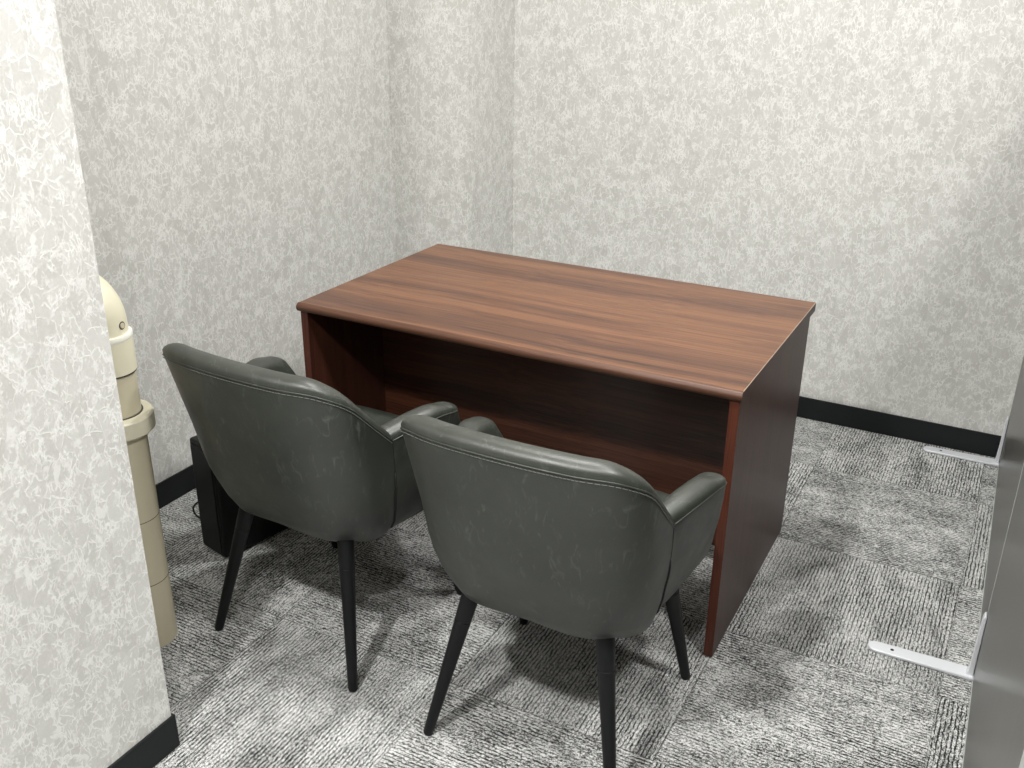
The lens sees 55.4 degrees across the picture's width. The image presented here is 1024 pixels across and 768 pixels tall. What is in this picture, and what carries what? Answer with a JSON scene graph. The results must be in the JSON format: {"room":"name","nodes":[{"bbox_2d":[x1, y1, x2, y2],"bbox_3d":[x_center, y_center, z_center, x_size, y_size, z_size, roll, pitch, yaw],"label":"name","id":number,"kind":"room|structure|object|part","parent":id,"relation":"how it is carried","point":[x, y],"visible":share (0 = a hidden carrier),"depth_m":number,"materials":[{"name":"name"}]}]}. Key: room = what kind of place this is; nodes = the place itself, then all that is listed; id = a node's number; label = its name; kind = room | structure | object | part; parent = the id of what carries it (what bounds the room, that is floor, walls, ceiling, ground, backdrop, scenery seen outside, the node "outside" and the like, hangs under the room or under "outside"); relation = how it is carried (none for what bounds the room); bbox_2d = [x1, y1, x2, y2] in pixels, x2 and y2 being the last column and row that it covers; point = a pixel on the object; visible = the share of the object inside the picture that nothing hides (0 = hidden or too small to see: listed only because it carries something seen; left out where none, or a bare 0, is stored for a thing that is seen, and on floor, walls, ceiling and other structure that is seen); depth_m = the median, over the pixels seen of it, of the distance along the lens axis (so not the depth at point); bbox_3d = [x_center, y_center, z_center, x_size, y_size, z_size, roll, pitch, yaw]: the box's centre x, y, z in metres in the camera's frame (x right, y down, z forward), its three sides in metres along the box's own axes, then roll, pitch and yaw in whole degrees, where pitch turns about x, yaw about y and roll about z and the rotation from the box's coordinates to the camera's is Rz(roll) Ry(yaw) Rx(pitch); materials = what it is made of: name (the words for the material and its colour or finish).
{"room":"office","nodes":[
{"label":"office","id":0,"kind":"room"},
{"bbox_2d":[0,0,170,767],"bbox_3d":[-1.915,0.013,0.366,0.933,2.700,3.385,12,26,26],"label":"wall","id":1,"kind":"structure","parent":0,"point":[82,677],"depth_m":1.66,"materials":[{"name":"paper"}]},
{"bbox_2d":[108,464,195,767],"bbox_3d":[-1.389,0.894,1.646,0.789,0.082,5.356,12,26,26],"label":"baseboard","id":2,"kind":"structure","parent":1,"relation":"attached to","point":[159,743],"depth_m":2.03,"materials":[{"name":"grey plastic"}]},
{"bbox_2d":[54,0,395,484],"bbox_3d":[-0.867,-1.065,2.906,0.150,2.700,2.467,12,26,26],"label":"wall","id":3,"kind":"structure","parent":0,"point":[235,155],"depth_m":2.95,"materials":[{"name":"paint"}]},
{"bbox_2d":[386,0,514,260],"bbox_3d":[-0.218,-1.330,3.541,0.336,2.700,0.340,12,26,26],"label":"wall column","id":4,"kind":"structure","parent":0,"point":[451,62],"depth_m":3.56,"materials":[{"name":"paint"}]},
{"bbox_2d":[153,417,997,767],"bbox_3d":[0.014,1.211,1.169,4.194,0.100,6.102,12,26,26],"label":"floor","id":5,"kind":"structure","parent":0,"point":[882,538],"depth_m":2.35,"materials":[{"name":"carpet"}]},
{"bbox_2d":[99,275,177,647],"bbox_3d":[-1.045,0.156,2.303,0.533,0.928,0.158,12,26,26],"label":"drain pipe","id":6,"kind":"object","parent":5,"relation":"on","point":[138,415],"visible":0.35,"depth_m":2.18,"materials":[{"name":"beige plastic"}]},
{"bbox_2d":[190,435,287,556],"bbox_3d":[-0.777,0.245,2.842,0.269,0.345,0.364,19,29,37],"label":"equipment box","id":7,"kind":"object","parent":5,"relation":"on","point":[218,512],"visible":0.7,"depth_m":2.68,"materials":[{"name":"black plastic"}]},
{"bbox_3d":[-0.835,0.315,2.670,0.092,0.310,0.006,19,29,37],"label":"panel","id":8,"kind":"part","parent":7,"relation":"part of","materials":[{"name":"black plastic"}]},
{"bbox_2d":[162,343,461,691],"bbox_3d":[-0.439,0.228,2.332,0.587,0.789,0.588,14,26,28],"label":"armchair","id":9,"kind":"object","parent":5,"relation":"on","point":[291,450],"visible":0.89,"depth_m":2.06,"materials":[{"name":"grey leather"}]},
{"bbox_3d":[-0.673,0.443,2.377,0.134,0.353,0.039,-9,25,-21],"label":"leg","id":10,"kind":"part","parent":9,"relation":"part of","materials":[{"name":"black metal"}]},
{"bbox_3d":[-0.565,0.089,2.464,0.184,0.316,0.298,14,26,28],"label":"armrest","id":11,"kind":"part","parent":9,"relation":"part of","materials":[{"name":"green leather"}]},
{"bbox_3d":[-0.512,0.136,2.160,0.505,0.485,0.297,14,26,28],"label":"backrest","id":12,"kind":"part","parent":9,"relation":"part of","materials":[{"name":"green leather"}]},
{"bbox_3d":[-0.502,0.326,2.669,0.039,0.342,0.113,-2,23,-6],"label":"leg","id":13,"kind":"part","parent":9,"relation":"part of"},
{"bbox_3d":[-0.370,0.517,2.212,0.039,0.353,0.134,-2,23,-5],"label":"leg","id":14,"kind":"part","parent":9,"relation":"part of","materials":[{"name":"black metal"}]},
{"bbox_3d":[-0.408,0.192,2.375,0.424,0.112,0.462,14,26,28],"label":"seat","id":15,"kind":"part","parent":9,"relation":"part of","materials":[{"name":"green leather"}]},
{"bbox_3d":[-0.225,0.172,2.278,0.184,0.316,0.298,14,26,28],"label":"armrest","id":16,"kind":"part","parent":9,"relation":"part of","materials":[{"name":"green leather"}]},
{"bbox_3d":[-0.174,0.405,2.490,0.113,0.342,0.039,-9,25,-21],"label":"leg","id":17,"kind":"part","parent":9,"relation":"part of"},
{"bbox_2d":[296,244,815,656],"bbox_3d":[0.120,0.106,2.736,1.200,0.700,0.698,12,26,26],"label":"desk","id":18,"kind":"object","parent":5,"relation":"on","point":[670,383],"visible":0.73,"depth_m":2.59,"materials":[{"name":"brown wood"}]},
{"bbox_3d":[-0.398,0.004,2.986,0.022,0.672,0.656,12,26,26],"label":"panel","id":19,"kind":"part","parent":18,"relation":"part of","materials":[{"name":"brown wood"}]},
{"bbox_3d":[0.120,0.071,2.721,1.146,0.576,0.018,12,26,26],"label":"modesty panel","id":20,"kind":"part","parent":18,"relation":"part of","materials":[{"name":"brown wood"}]},
{"bbox_3d":[0.629,0.232,2.479,0.022,0.672,0.656,12,26,26],"label":"panel","id":21,"kind":"part","parent":18,"relation":"part of","materials":[{"name":"brown wood"}]},
{"bbox_2d":[400,415,726,767],"bbox_3d":[0.105,0.366,2.020,0.587,0.789,0.588,12,26,26],"label":"armchair","id":22,"kind":"object","parent":5,"relation":"on","point":[574,545],"visible":1,"depth_m":1.75,"materials":[{"name":"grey leather"}]},
{"bbox_3d":[-0.126,0.586,2.056,0.134,0.353,0.039,-10,25,-23],"label":"leg","id":23,"kind":"part","parent":22,"relation":"part of","materials":[{"name":"black metal"}]},
{"bbox_3d":[-0.027,0.230,2.147,0.184,0.316,0.298,12,26,26],"label":"armrest","id":24,"kind":"part","parent":22,"relation":"part of","materials":[{"name":"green leather"}]},
{"bbox_3d":[0.032,0.466,2.354,0.039,0.342,0.114,-3,23,-8],"label":"leg","id":25,"kind":"part","parent":22,"relation":"part of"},
{"bbox_3d":[0.039,0.276,1.845,0.505,0.485,0.297,12,26,26],"label":"backrest","id":26,"kind":"part","parent":22,"relation":"part of","materials":[{"name":"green leather"}]},
{"bbox_3d":[0.184,0.655,1.902,0.039,0.353,0.134,-3,23,-7],"label":"leg","id":27,"kind":"part","parent":22,"relation":"part of","materials":[{"name":"black metal"}]},
{"bbox_3d":[0.135,0.331,2.064,0.424,0.112,0.462,12,26,26],"label":"seat","id":28,"kind":"part","parent":22,"relation":"part of","materials":[{"name":"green leather"}]},
{"bbox_3d":[0.367,0.540,2.188,0.114,0.342,0.039,-10,25,-23],"label":"leg","id":29,"kind":"part","parent":22,"relation":"part of","materials":[{"name":"black metal"}]},
{"bbox_3d":[0.321,0.307,1.974,0.184,0.316,0.298,12,26,26],"label":"armrest","id":30,"kind":"part","parent":22,"relation":"part of","materials":[{"name":"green leather"}]},
{"bbox_2d":[868,464,1023,767],"bbox_3d":[0.752,0.127,1.583,0.271,1.577,1.121,12,26,25],"label":"screen","id":31,"kind":"object","parent":5,"relation":"on","point":[994,738],"visible":1,"depth_m":1.76,"materials":[{"name":"grey metal"}]},
{"bbox_3d":[0.850,0.868,1.841,0.034,0.008,1.115,12,26,25],"label":"edge trim","id":32,"kind":"part","parent":31,"relation":"part of","materials":[{"name":"metal"}]},
{"bbox_3d":[1.113,-0.045,1.990,0.034,1.574,0.003,12,26,25],"label":"trim","id":33,"kind":"part","parent":31,"relation":"part of","materials":[{"name":"metal"}]},
{"bbox_3d":[0.601,0.342,1.075,0.034,1.574,0.003,12,26,25],"label":"trim","id":34,"kind":"part","parent":31,"relation":"part of","materials":[{"name":"silver metal"}]},
{"bbox_2d":[923,355,1023,631],"bbox_3d":[1.283,-0.274,2.533,0.271,1.577,1.199,12,26,25],"label":"screen","id":35,"kind":"object","parent":5,"relation":"on","point":[1009,460],"visible":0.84,"depth_m":2.63,"materials":[{"name":"grey laminate"}]},
{"bbox_3d":[1.380,0.468,2.787,0.034,0.008,1.185,12,26,25],"label":"edge trim","id":36,"kind":"part","parent":35,"relation":"part of","materials":[{"name":"metal"}]},
{"bbox_2d":[513,0,1023,435],"bbox_3d":[1.485,-1.063,2.955,3.944,2.700,0.150,12,26,26],"label":"wall","id":37,"kind":"structure","parent":0,"point":[862,161],"depth_m":3.32,"materials":[{"name":"paint"}]},
{"bbox_2d":[797,396,1000,457],"bbox_3d":[1.521,0.185,3.366,3.452,0.082,0.006,12,26,26],"label":"baseboard","id":38,"kind":"structure","parent":37,"relation":"attached to","point":[981,443],"depth_m":3.44,"materials":[{"name":"grey plastic"}]}
]}

